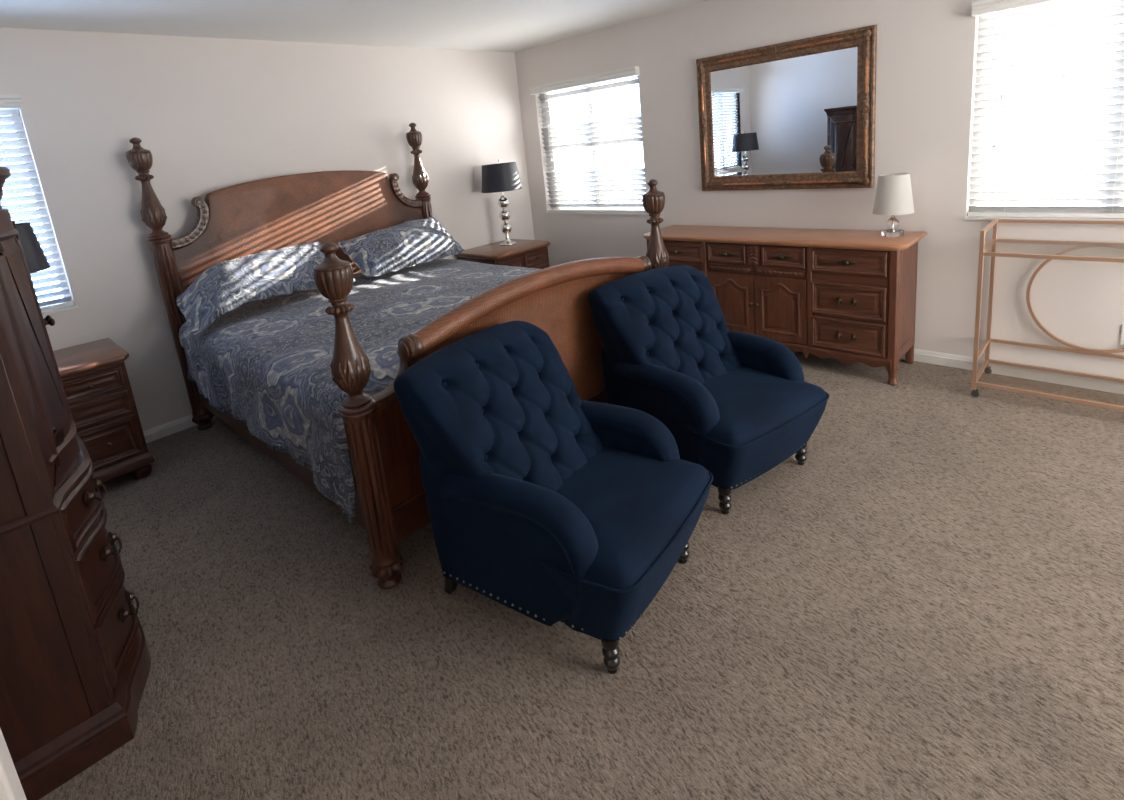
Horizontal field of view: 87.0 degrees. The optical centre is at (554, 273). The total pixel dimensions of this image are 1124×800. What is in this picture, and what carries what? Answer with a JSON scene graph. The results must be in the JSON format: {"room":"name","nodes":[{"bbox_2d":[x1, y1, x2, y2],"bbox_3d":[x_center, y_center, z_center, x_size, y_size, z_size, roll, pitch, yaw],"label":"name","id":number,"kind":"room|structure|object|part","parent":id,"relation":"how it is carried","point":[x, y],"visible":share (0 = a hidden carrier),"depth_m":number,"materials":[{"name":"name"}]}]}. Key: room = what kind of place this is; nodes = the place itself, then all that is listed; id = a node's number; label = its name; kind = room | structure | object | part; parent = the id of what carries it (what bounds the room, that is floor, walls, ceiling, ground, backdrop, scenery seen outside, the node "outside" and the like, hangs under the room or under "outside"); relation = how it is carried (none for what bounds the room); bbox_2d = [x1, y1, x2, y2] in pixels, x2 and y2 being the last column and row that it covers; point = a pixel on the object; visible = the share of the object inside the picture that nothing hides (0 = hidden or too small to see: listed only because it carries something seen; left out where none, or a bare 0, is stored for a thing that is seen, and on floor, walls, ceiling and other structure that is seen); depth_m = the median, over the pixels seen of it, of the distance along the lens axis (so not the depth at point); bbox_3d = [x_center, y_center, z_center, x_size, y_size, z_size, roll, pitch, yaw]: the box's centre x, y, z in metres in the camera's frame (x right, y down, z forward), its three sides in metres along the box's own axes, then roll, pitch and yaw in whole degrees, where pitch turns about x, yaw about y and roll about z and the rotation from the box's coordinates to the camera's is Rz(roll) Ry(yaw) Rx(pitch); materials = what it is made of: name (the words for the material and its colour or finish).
{"room":"bedroom","nodes":[
{"label":"bedroom","id":0,"kind":"room"},
{"bbox_2d":[0,728,26,799],"bbox_3d":[-1.151,0.365,0.605,0.120,2.590,0.668,6,17,44],"label":"wall","id":1,"kind":"structure","parent":0,"point":[11,788],"depth_m":0.93,"materials":[{"name":"paint"}]},
{"bbox_2d":[0,27,534,430],"bbox_3d":[-2.089,-0.399,4.510,0.150,2.590,5.400,6,17,44],"label":"wall","id":2,"kind":"structure","parent":0,"point":[212,114],"depth_m":4.01,"materials":[{"name":"paint"}]},
{"bbox_2d":[0,109,73,306],"bbox_3d":[-3.350,-0.281,3.251,0.060,1.175,0.878,6,17,44],"label":"window","id":3,"kind":"structure","parent":2,"relation":"in","point":[34,169],"depth_m":3.53,"materials":[{"name":"white plastic"}]},
{"bbox_2d":[0,94,72,311],"bbox_3d":[-3.281,-0.308,3.174,0.130,1.231,0.892,6,17,44],"label":"window blind","id":4,"kind":"object","parent":3,"relation":"attached to","point":[10,104],"visible":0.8,"depth_m":3.42,"materials":[{"name":"white paint"}]},
{"bbox_3d":[-3.071,-0.531,3.362,0.002,0.790,0.002,6,17,44],"label":"lift cord","id":5,"kind":"part","parent":4,"relation":"part of","materials":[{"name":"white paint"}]},
{"bbox_3d":[-3.304,-0.285,3.204,0.058,1.155,0.618,6,17,44],"label":"ladder cord","id":6,"kind":"part","parent":4,"relation":"part of","materials":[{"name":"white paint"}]},
{"bbox_3d":[-3.248,0.277,3.328,0.050,0.022,0.856,6,17,44],"label":"rail","id":7,"kind":"part","parent":4,"relation":"part of","materials":[{"name":"white paint"}]},
{"bbox_2d":[42,305,78,315],"bbox_3d":[-3.227,0.301,3.315,0.042,0.016,0.892,6,17,44],"label":"trim","id":8,"kind":"structure","parent":2,"relation":"attached to","point":[74,306],"depth_m":3.55,"materials":[{"name":"white paint"}]},
{"bbox_2d":[143,415,217,442],"bbox_3d":[-1.907,0.826,4.721,0.014,0.082,5.100,6,17,44],"label":"baseboard","id":9,"kind":"structure","parent":2,"relation":"attached to","point":[158,432],"depth_m":4.01,"materials":[{"name":"white paint"}]},
{"bbox_2d":[0,0,709,52],"bbox_3d":[0.344,-1.431,1.747,7.300,0.120,5.400,6,17,44],"label":"ceiling","id":10,"kind":"structure","parent":0,"point":[514,26],"depth_m":3.92,"materials":[{"name":"white paint"}]},
{"bbox_2d":[39,352,1123,799],"bbox_3d":[0.610,1.202,2.327,7.300,0.120,5.400,6,17,44],"label":"floor","id":11,"kind":"structure","parent":0,"point":[928,605],"depth_m":2.01,"materials":[{"name":"carpet"}]},
{"bbox_2d":[0,167,150,799],"bbox_3d":[-1.911,0.597,1.846,1.026,1.757,0.708,6,17,44],"label":"armoire","id":12,"kind":"object","parent":11,"relation":"on","point":[75,658],"visible":1,"depth_m":1.72,"materials":[{"name":"brown wood"}]},
{"bbox_3d":[-1.995,-0.209,1.667,1.026,0.097,0.703,6,17,44],"label":"crown moulding","id":13,"kind":"part","parent":12,"relation":"part of","materials":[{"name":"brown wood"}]},
{"bbox_3d":[-1.591,0.205,1.812,0.054,0.800,0.439,-13,14,-31],"label":"door","id":14,"kind":"part","parent":12,"relation":"part of","materials":[{"name":"brown wood"}]},
{"bbox_3d":[-1.908,0.680,1.859,0.978,0.026,0.694,6,17,44],"label":"waist moulding","id":15,"kind":"part","parent":12,"relation":"part of","materials":[{"name":"brown wood"}]},
{"bbox_3d":[-1.689,0.164,1.976,0.028,0.028,0.029,6,17,44],"label":"knob","id":16,"kind":"part","parent":12,"relation":"part of","materials":[{"name":"brown metal"}]},
{"bbox_3d":[-1.704,0.713,2.074,0.870,0.150,0.134,6,17,44],"label":"drawer","id":17,"kind":"part","parent":12,"relation":"part of","materials":[{"name":"brown wood"}]},
{"bbox_3d":[-1.505,0.717,1.943,0.035,0.062,0.135,-12,14,-25],"label":"handle","id":18,"kind":"part","parent":12,"relation":"part of","materials":[{"name":"brown metal"}]},
{"bbox_3d":[-1.684,0.912,2.118,0.870,0.215,0.134,6,17,44],"label":"drawer","id":19,"kind":"part","parent":12,"relation":"part of","materials":[{"name":"brown wood"}]},
{"bbox_3d":[-1.484,0.916,1.986,0.035,0.062,0.135,-12,14,-25],"label":"handle","id":20,"kind":"part","parent":12,"relation":"part of","materials":[{"name":"brown metal"}]},
{"bbox_3d":[-1.661,1.142,2.169,0.870,0.220,0.134,6,17,44],"label":"drawer","id":21,"kind":"part","parent":12,"relation":"part of","materials":[{"name":"brown wood"}]},
{"bbox_3d":[-1.461,1.147,2.037,0.035,0.062,0.135,-12,14,-25],"label":"handle","id":22,"kind":"part","parent":12,"relation":"part of","materials":[{"name":"brown metal"}]},
{"bbox_2d":[53,338,154,481],"bbox_3d":[-2.802,0.872,3.343,0.593,0.757,0.736,6,17,44],"label":"nightstand","id":23,"kind":"object","parent":11,"relation":"on","point":[94,376],"visible":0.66,"depth_m":3.29,"materials":[{"name":"brown wood"}]},
{"bbox_2d":[16,223,50,272],"bbox_3d":[-2.877,0.121,3.123,0.388,0.812,0.388,6,17,44],"label":"table lamp","id":24,"kind":"object","parent":23,"relation":"on","point":[36,260],"visible":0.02,"depth_m":3.08,"materials":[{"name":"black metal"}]},
{"bbox_3d":[-2.526,0.613,3.219,0.018,0.130,0.307,6,17,44],"label":"drawer","id":25,"kind":"part","parent":23,"relation":"part of","materials":[{"name":"brown wood"}]},
{"bbox_3d":[-2.512,0.756,3.250,0.018,0.135,0.307,6,17,44],"label":"drawer","id":26,"kind":"part","parent":23,"relation":"part of","materials":[{"name":"brown wood"}]},
{"bbox_3d":[-2.604,0.987,3.182,0.018,0.235,0.630,6,17,44],"label":"drawer","id":27,"kind":"part","parent":23,"relation":"part of","materials":[{"name":"brown wood"}]},
{"bbox_3d":[-2.783,1.125,3.405,0.566,0.065,0.698,6,17,44],"label":"moulding","id":28,"kind":"part","parent":23,"relation":"part of","materials":[{"name":"brown wood"}]},
{"bbox_2d":[126,123,668,589],"bbox_3d":[-0.927,-0.012,3.702,2.583,1.954,2.137,6,17,44],"label":"bed","id":29,"kind":"object","parent":11,"relation":"on","point":[328,208],"visible":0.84,"depth_m":3.12,"materials":[{"name":"brown wood"}]},
{"bbox_2d":[140,180,168,236],"bbox_3d":[-2.548,-0.413,3.744,0.132,0.358,0.132,6,17,44],"label":"bedpost","id":30,"kind":"object","parent":29,"relation":"on","point":[153,214],"depth_m":3.71,"materials":[{"name":"brown wood"}]},
{"bbox_3d":[-2.470,0.361,3.914,0.134,1.242,0.134,6,17,44],"label":"bed post","id":31,"kind":"part","parent":29,"relation":"part of","materials":[{"name":"brown wood"}]},
{"bbox_3d":[-1.560,0.870,3.174,2.323,0.210,0.022,6,17,44],"label":"rail","id":32,"kind":"part","parent":29,"relation":"part of","materials":[{"name":"brown wood"}]},
{"bbox_3d":[-1.809,-0.157,4.537,0.048,1.212,1.980,6,17,44],"label":"headboard","id":33,"kind":"part","parent":29,"relation":"part of","materials":[{"name":"wood"}]},
{"bbox_2d":[330,313,371,407],"bbox_3d":[-0.762,0.315,2.193,0.132,0.358,0.132,6,17,44],"label":"bedpost","id":34,"kind":"object","parent":29,"relation":"on","point":[350,366],"depth_m":2.15,"materials":[{"name":"brown wood"}]},
{"bbox_2d":[179,259,539,522],"bbox_3d":[-0.900,0.406,3.789,2.213,0.573,2.164,6,17,44],"label":"duvet","id":35,"kind":"object","parent":29,"relation":"on","point":[266,363],"visible":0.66,"depth_m":3.12,"materials":[{"name":"blue fabric"}]},
{"bbox_2d":[176,242,354,335],"bbox_3d":[-1.897,0.047,3.898,0.517,0.354,1.067,6,17,44],"label":"pillow","id":36,"kind":"object","parent":35,"relation":"on","point":[225,286],"visible":0.89,"depth_m":3.72,"materials":[{"name":"blue fabric"}]},
{"bbox_2d":[338,217,464,276],"bbox_3d":[-1.186,-0.231,4.649,0.458,0.311,0.922,6,17,44],"label":"pillow","id":37,"kind":"object","parent":35,"relation":"on","point":[379,252],"visible":1,"depth_m":4.52,"materials":[{"name":"blue fabric"}]},
{"bbox_3d":[-0.711,0.821,2.304,0.134,0.691,0.134,6,17,44],"label":"bed post","id":38,"kind":"part","parent":29,"relation":"part of","materials":[{"name":"brown wood"}]},
{"bbox_3d":[-0.623,0.663,2.375,0.056,0.750,0.230,6,17,44],"label":"panel","id":39,"kind":"part","parent":29,"relation":"part of","materials":[{"name":"brown wood"}]},
{"bbox_2d":[412,154,428,195],"bbox_3d":[-1.169,-0.856,5.124,0.132,0.358,0.132,6,17,44],"label":"bedpost","id":40,"kind":"object","parent":29,"relation":"on","point":[420,179],"depth_m":5.08,"materials":[{"name":"brown wood"}]},
{"bbox_3d":[-1.091,-0.082,5.294,0.134,1.242,0.134,6,17,44],"label":"bed post","id":41,"kind":"part","parent":29,"relation":"part of","materials":[{"name":"brown wood"}]},
{"bbox_3d":[0.002,0.792,3.032,0.072,0.155,1.920,6,17,44],"label":"rail","id":42,"kind":"part","parent":29,"relation":"part of","materials":[{"name":"brown wood"}]},
{"bbox_3d":[-0.017,0.408,2.927,0.124,0.890,1.490,6,17,44],"label":"footboard","id":43,"kind":"part","parent":29,"relation":"part of","materials":[{"name":"wood"}]},
{"bbox_2d":[646,224,668,268],"bbox_3d":[0.616,-0.128,3.572,0.132,0.358,0.132,6,17,44],"label":"bedpost","id":44,"kind":"object","parent":29,"relation":"on","point":[657,253],"depth_m":3.52,"materials":[{"name":"brown wood"}]},
{"bbox_2d":[454,239,549,268],"bbox_3d":[-0.453,0.113,5.715,0.593,0.757,0.736,6,17,44],"label":"nightstand","id":45,"kind":"object","parent":11,"relation":"on","point":[526,253],"visible":0.2,"depth_m":5.51,"materials":[{"name":"brown wood"}]},
{"bbox_3d":[-0.704,0.136,5.488,0.480,0.520,0.007,6,17,44],"label":"panel","id":46,"kind":"part","parent":45,"relation":"part of","materials":[{"name":"brown wood"}]},
{"bbox_2d":[482,159,521,245],"bbox_3d":[-0.491,-0.676,5.652,0.388,0.812,0.388,6,17,44],"label":"table lamp","id":47,"kind":"object","parent":45,"relation":"on","point":[500,177],"visible":1,"depth_m":5.48,"materials":[{"name":"black fabric"}]},
{"bbox_3d":[-0.515,-0.910,5.600,0.388,0.250,0.388,6,17,44],"label":"lamp shade","id":48,"kind":"part","parent":47,"relation":"part of","materials":[{"name":"black fabric"}]},
{"bbox_3d":[-0.479,-0.554,5.678,0.108,0.384,0.108,6,17,44],"label":"ball stem","id":49,"kind":"part","parent":47,"relation":"part of","materials":[{"name":"silver metal"}]},
{"bbox_3d":[-0.400,-0.074,5.367,0.018,0.130,0.307,6,17,44],"label":"drawer","id":50,"kind":"part","parent":45,"relation":"part of","materials":[{"name":"brown wood"}]},
{"bbox_3d":[-0.177,-0.146,5.590,0.018,0.130,0.307,6,17,44],"label":"drawer","id":51,"kind":"part","parent":45,"relation":"part of","materials":[{"name":"brown wood"}]},
{"bbox_3d":[-0.163,-0.003,5.622,0.018,0.135,0.307,6,17,44],"label":"drawer","id":52,"kind":"part","parent":45,"relation":"part of","materials":[{"name":"brown wood"}]},
{"bbox_2d":[394,321,712,673],"bbox_3d":[0.034,0.737,2.214,0.945,0.947,0.743,3,15,35],"label":"tufted armchair","id":53,"kind":"object","parent":11,"relation":"on","point":[551,505],"visible":1,"depth_m":2.06,"materials":[{"name":"blue fabric"}]},
{"bbox_3d":[-0.187,0.822,2.398,0.280,0.494,0.667,3,15,35],"label":"frame","id":54,"kind":"part","parent":53,"relation":"part of","materials":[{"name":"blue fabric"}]},
{"bbox_3d":[-0.396,1.168,2.289,0.087,0.160,0.054,3,15,35],"label":"leg","id":55,"kind":"part","parent":53,"relation":"part of","materials":[{"name":"black wood"}]},
{"bbox_3d":[-0.146,0.911,2.005,0.678,0.478,0.116,3,15,35],"label":"arm","id":56,"kind":"part","parent":53,"relation":"part of","materials":[{"name":"blue fabric"}]},
{"bbox_3d":[0.179,1.211,1.888,0.058,0.135,0.058,3,15,35],"label":"leg","id":57,"kind":"part","parent":53,"relation":"part of","materials":[{"name":"black wood"}]},
{"bbox_3d":[0.166,0.919,2.172,0.652,0.332,0.725,3,15,35],"label":"seat","id":58,"kind":"part","parent":53,"relation":"part of","materials":[{"name":"blue fabric"}]},
{"bbox_3d":[0.204,0.769,2.491,0.678,0.478,0.116,3,15,35],"label":"arm","id":59,"kind":"part","parent":53,"relation":"part of","materials":[{"name":"blue fabric"}]},
{"bbox_3d":[0.503,1.080,2.338,0.058,0.135,0.058,3,15,35],"label":"leg","id":60,"kind":"part","parent":53,"relation":"part of","materials":[{"name":"black wood"}]},
{"bbox_2d":[588,265,828,514],"bbox_3d":[0.754,0.504,2.941,0.743,0.947,0.945,-14,15,-33],"label":"tufted armchair","id":61,"kind":"object","parent":11,"relation":"on","point":[735,405],"visible":0.96,"depth_m":2.86,"materials":[{"name":"blue fabric"}]},
{"bbox_3d":[0.602,0.568,3.192,0.667,0.494,0.280,-14,15,-33],"label":"frame","id":62,"kind":"part","parent":61,"relation":"part of","materials":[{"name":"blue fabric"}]},
{"bbox_3d":[0.503,0.668,2.812,0.116,0.478,0.678,-14,15,-33],"label":"arm","id":63,"kind":"part","parent":61,"relation":"part of","materials":[{"name":"blue fabric"}]},
{"bbox_3d":[0.749,0.996,2.607,0.058,0.135,0.058,-14,15,-33],"label":"leg","id":64,"kind":"part","parent":61,"relation":"part of","materials":[{"name":"black wood"}]},
{"bbox_3d":[0.852,0.697,2.866,0.725,0.332,0.652,-14,15,-33],"label":"seat","id":65,"kind":"part","parent":61,"relation":"part of","materials":[{"name":"blue fabric"}]},
{"bbox_3d":[1.004,0.544,3.147,0.116,0.478,0.678,-14,15,-33],"label":"arm","id":66,"kind":"part","parent":61,"relation":"part of","materials":[{"name":"blue fabric"}]},
{"bbox_3d":[1.213,0.880,2.918,0.058,0.135,0.058,-14,15,-33],"label":"leg","id":67,"kind":"part","parent":61,"relation":"part of","materials":[{"name":"black wood"}]},
{"bbox_2d":[643,225,927,385],"bbox_3d":[1.566,0.144,4.343,1.890,0.888,0.503,6,17,44],"label":"dresser","id":68,"kind":"object","parent":11,"relation":"on","point":[847,296],"visible":0.77,"depth_m":3.90,"materials":[{"name":"brown wood"}]},
{"bbox_3d":[0.931,-0.165,4.541,0.132,0.038,0.030,6,17,44],"label":"knob","id":69,"kind":"part","parent":68,"relation":"part of","materials":[{"name":"brown metal"}]},
{"bbox_3d":[0.940,-0.168,4.551,0.445,0.148,0.018,6,17,44],"label":"drawer","id":70,"kind":"part","parent":68,"relation":"part of","materials":[{"name":"brown wood"}]},
{"bbox_3d":[1.224,-0.139,4.256,0.132,0.038,0.030,6,17,44],"label":"knob","id":71,"kind":"part","parent":68,"relation":"part of","materials":[{"name":"brown metal"}]},
{"bbox_3d":[1.234,-0.142,4.265,0.295,0.133,0.018,6,17,44],"label":"drawer","id":72,"kind":"part","parent":68,"relation":"part of","materials":[{"name":"brown wood"}]},
{"bbox_3d":[1.260,-0.036,4.272,0.341,0.052,0.014,6,17,44],"label":"carved rail","id":73,"kind":"part","parent":68,"relation":"part of","materials":[{"name":"brown wood"}]},
{"bbox_3d":[1.285,0.221,4.327,0.361,0.450,0.016,6,17,44],"label":"door","id":74,"kind":"part","parent":68,"relation":"part of","materials":[{"name":"brown wood"}]},
{"bbox_3d":[1.550,0.251,4.071,0.361,0.450,0.016,6,17,44],"label":"door","id":75,"kind":"part","parent":68,"relation":"part of","materials":[{"name":"brown wood"}]},
{"bbox_3d":[1.525,-0.007,4.016,0.341,0.052,0.014,6,17,44],"label":"carved rail","id":76,"kind":"part","parent":68,"relation":"part of","materials":[{"name":"brown wood"}]},
{"bbox_3d":[1.522,-0.106,3.969,0.132,0.038,0.030,6,17,44],"label":"knob","id":77,"kind":"part","parent":68,"relation":"part of","materials":[{"name":"brown metal"}]},
{"bbox_3d":[1.532,-0.109,3.978,0.295,0.133,0.018,6,17,44],"label":"drawer","id":78,"kind":"part","parent":68,"relation":"part of","materials":[{"name":"brown wood"}]},
{"bbox_3d":[1.863,0.410,3.788,0.132,0.062,0.030,6,17,44],"label":"handle","id":79,"kind":"part","parent":68,"relation":"part of","materials":[{"name":"brown metal"}]},
{"bbox_3d":[1.840,0.183,3.739,0.132,0.062,0.030,6,17,44],"label":"handle","id":80,"kind":"part","parent":68,"relation":"part of","materials":[{"name":"brown metal"}]},
{"bbox_3d":[1.817,-0.066,3.686,0.132,0.038,0.030,6,17,44],"label":"knob","id":81,"kind":"part","parent":68,"relation":"part of","materials":[{"name":"brown metal"}]},
{"bbox_3d":[1.874,0.401,3.800,0.445,0.210,0.018,6,17,44],"label":"drawer","id":82,"kind":"part","parent":68,"relation":"part of","materials":[{"name":"brown wood"}]},
{"bbox_3d":[1.851,0.174,3.750,0.445,0.217,0.018,6,17,44],"label":"drawer","id":83,"kind":"part","parent":68,"relation":"part of","materials":[{"name":"brown wood"}]},
{"bbox_3d":[1.827,-0.070,3.696,0.445,0.148,0.018,6,17,44],"label":"drawer","id":84,"kind":"part","parent":68,"relation":"part of","materials":[{"name":"brown wood"}]},
{"bbox_2d":[873,173,913,236],"bbox_3d":[2.118,-0.426,3.704,0.228,0.385,0.228,0,14,24],"label":"table lamp","id":85,"kind":"object","parent":68,"relation":"on","point":[893,196],"visible":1,"depth_m":3.62,"materials":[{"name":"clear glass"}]},
{"bbox_3d":[2.111,-0.497,3.688,0.228,0.239,0.228,0,14,24],"label":"lamp shade","id":86,"kind":"part","parent":85,"relation":"part of","materials":[{"name":"white fabric"}]},
{"bbox_3d":[2.065,0.273,3.603,0.065,0.855,0.065,6,17,44],"label":"leg","id":87,"kind":"part","parent":68,"relation":"part of","materials":[{"name":"brown wood"}]},
{"bbox_3d":[2.239,0.468,3.783,0.022,0.075,0.360,6,17,44],"label":"rail","id":88,"kind":"part","parent":68,"relation":"part of","materials":[{"name":"brown wood"}]},
{"bbox_3d":[2.207,0.140,3.709,0.010,0.640,0.340,6,17,44],"label":"panel","id":89,"kind":"part","parent":68,"relation":"part of","materials":[{"name":"brown wood"}]},
{"bbox_3d":[2.338,0.185,3.880,0.048,0.855,0.048,6,17,44],"label":"leg","id":90,"kind":"part","parent":68,"relation":"part of","materials":[{"name":"brown wood"}]},
{"bbox_2d":[971,219,1123,410],"bbox_3d":[2.864,0.235,3.127,0.995,0.974,0.421,6,17,44],"label":"bar cart","id":91,"kind":"object","parent":11,"relation":"on","point":[985,367],"visible":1,"depth_m":3.34,"materials":[{"name":"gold metal"}]},
{"bbox_3d":[2.376,0.219,3.321,0.020,0.930,0.020,6,17,44],"label":"post","id":92,"kind":"part","parent":91,"relation":"part of","materials":[{"name":"beige metal"}]},
{"bbox_3d":[2.651,0.131,3.596,0.020,0.930,0.020,6,17,44],"label":"post","id":93,"kind":"part","parent":91,"relation":"part of","materials":[{"name":"beige metal"}]},
{"bbox_3d":[2.898,0.626,3.219,0.973,0.020,0.417,6,17,44],"label":"shelf frame","id":94,"kind":"part","parent":91,"relation":"part of","materials":[{"name":"beige metal"}]},
{"bbox_3d":[2.814,-0.230,3.034,0.973,0.018,0.408,6,17,44],"label":"rail","id":95,"kind":"part","parent":91,"relation":"part of","materials":[{"name":"beige metal"}]},
{"bbox_3d":[2.823,-0.114,3.056,0.973,0.020,0.417,6,17,44],"label":"shelf frame","id":96,"kind":"part","parent":91,"relation":"part of","materials":[{"name":"beige metal"}]},
{"bbox_2d":[515,0,1123,378],"bbox_3d":[2.341,-0.690,3.796,7.150,2.590,0.150,6,17,44],"label":"wall","id":97,"kind":"structure","parent":0,"point":[927,49],"depth_m":3.81,"materials":[{"name":"paint"}]},
{"bbox_2d":[541,84,645,209],"bbox_3d":[0.382,-1.203,5.624,1.263,1.240,0.060,6,17,44],"label":"window","id":98,"kind":"structure","parent":97,"relation":"in","point":[588,96],"depth_m":5.88,"materials":[{"name":"white plastic"}]},
{"bbox_2d":[529,66,646,212],"bbox_3d":[0.312,-1.189,5.553,1.277,1.241,0.130,6,17,44],"label":"window blind","id":99,"kind":"object","parent":98,"relation":"attached to","point":[586,83],"visible":0.9,"depth_m":5.53,"materials":[{"name":"white paint"}]},
{"bbox_3d":[0.337,-1.198,5.577,0.895,1.220,0.057,6,17,44],"label":"ladder cord","id":100,"kind":"part","parent":99,"relation":"part of","materials":[{"name":"white paint"}]},
{"bbox_3d":[0.397,-0.604,5.708,1.241,0.022,0.050,6,17,44],"label":"rail","id":101,"kind":"part","parent":99,"relation":"part of","materials":[{"name":"white paint"}]},
{"bbox_2d":[546,212,648,214],"bbox_3d":[0.381,-0.576,5.695,1.277,0.016,0.042,6,17,44],"label":"trim","id":102,"kind":"structure","parent":97,"relation":"attached to","point":[585,213],"depth_m":5.66,"materials":[{"name":"white paint"}]},
{"bbox_2d":[696,25,876,190],"bbox_3d":[1.601,-1.113,4.253,1.276,1.018,0.048,6,17,44],"label":"wall mirror","id":103,"kind":"object","parent":97,"relation":"attached to","point":[801,113],"visible":1,"depth_m":4.19,"materials":[{"name":"brown wood"}]},
{"bbox_3d":[1.613,-1.117,4.265,1.056,0.798,0.001,6,17,44],"label":"bevelled glass","id":104,"kind":"part","parent":103,"relation":"part of","materials":[{"name":"white mirror"}]},
{"bbox_2d":[901,349,1123,393],"bbox_3d":[2.358,0.542,4.054,6.986,0.082,0.014,6,17,44],"label":"baseboard","id":105,"kind":"structure","parent":97,"relation":"attached to","point":[951,360],"depth_m":3.59,"materials":[{"name":"white paint"}]},
{"bbox_2d":[963,216,1123,220],"bbox_3d":[2.990,-0.286,3.180,1.322,0.016,0.042,6,17,44],"label":"trim","id":106,"kind":"structure","parent":97,"relation":"attached to","point":[967,217],"depth_m":3.37,"materials":[{"name":"white paint"}]},
{"bbox_2d":[968,16,1123,211],"bbox_3d":[2.992,-0.903,3.111,1.308,1.220,0.060,6,17,44],"label":"window","id":107,"kind":"structure","parent":97,"relation":"in","point":[978,16],"depth_m":3.46,"materials":[{"name":"white plastic"}]},
{"bbox_2d":[968,0,1123,217],"bbox_3d":[2.922,-0.889,3.040,1.322,1.221,0.130,6,17,44],"label":"window blind","id":108,"kind":"object","parent":107,"relation":"attached to","point":[1002,12],"visible":1,"depth_m":3.27,"materials":[{"name":"white paint"}]},
{"bbox_3d":[2.520,-1.134,3.359,0.002,0.785,0.002,6,17,44],"label":"lift cord","id":109,"kind":"part","parent":108,"relation":"part of","materials":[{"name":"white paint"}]},
{"bbox_3d":[2.521,-1.264,3.317,0.002,0.515,0.002,6,17,44],"label":"lift cord","id":110,"kind":"part","parent":108,"relation":"part of","materials":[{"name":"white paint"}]},
{"bbox_3d":[3.006,-0.315,3.193,1.286,0.022,0.050,6,17,44],"label":"rail","id":111,"kind":"part","parent":108,"relation":"part of","materials":[{"name":"white paint"}]},
{"bbox_2d":[1120,325,1123,344],"bbox_3d":[3.130,0.339,3.222,0.072,0.116,0.008,6,17,44],"label":"wall outlet","id":112,"kind":"object","parent":97,"relation":"attached to","point":[1122,326],"visible":1,"depth_m":3.24,"materials":[{"name":"white plastic"}]}
]}

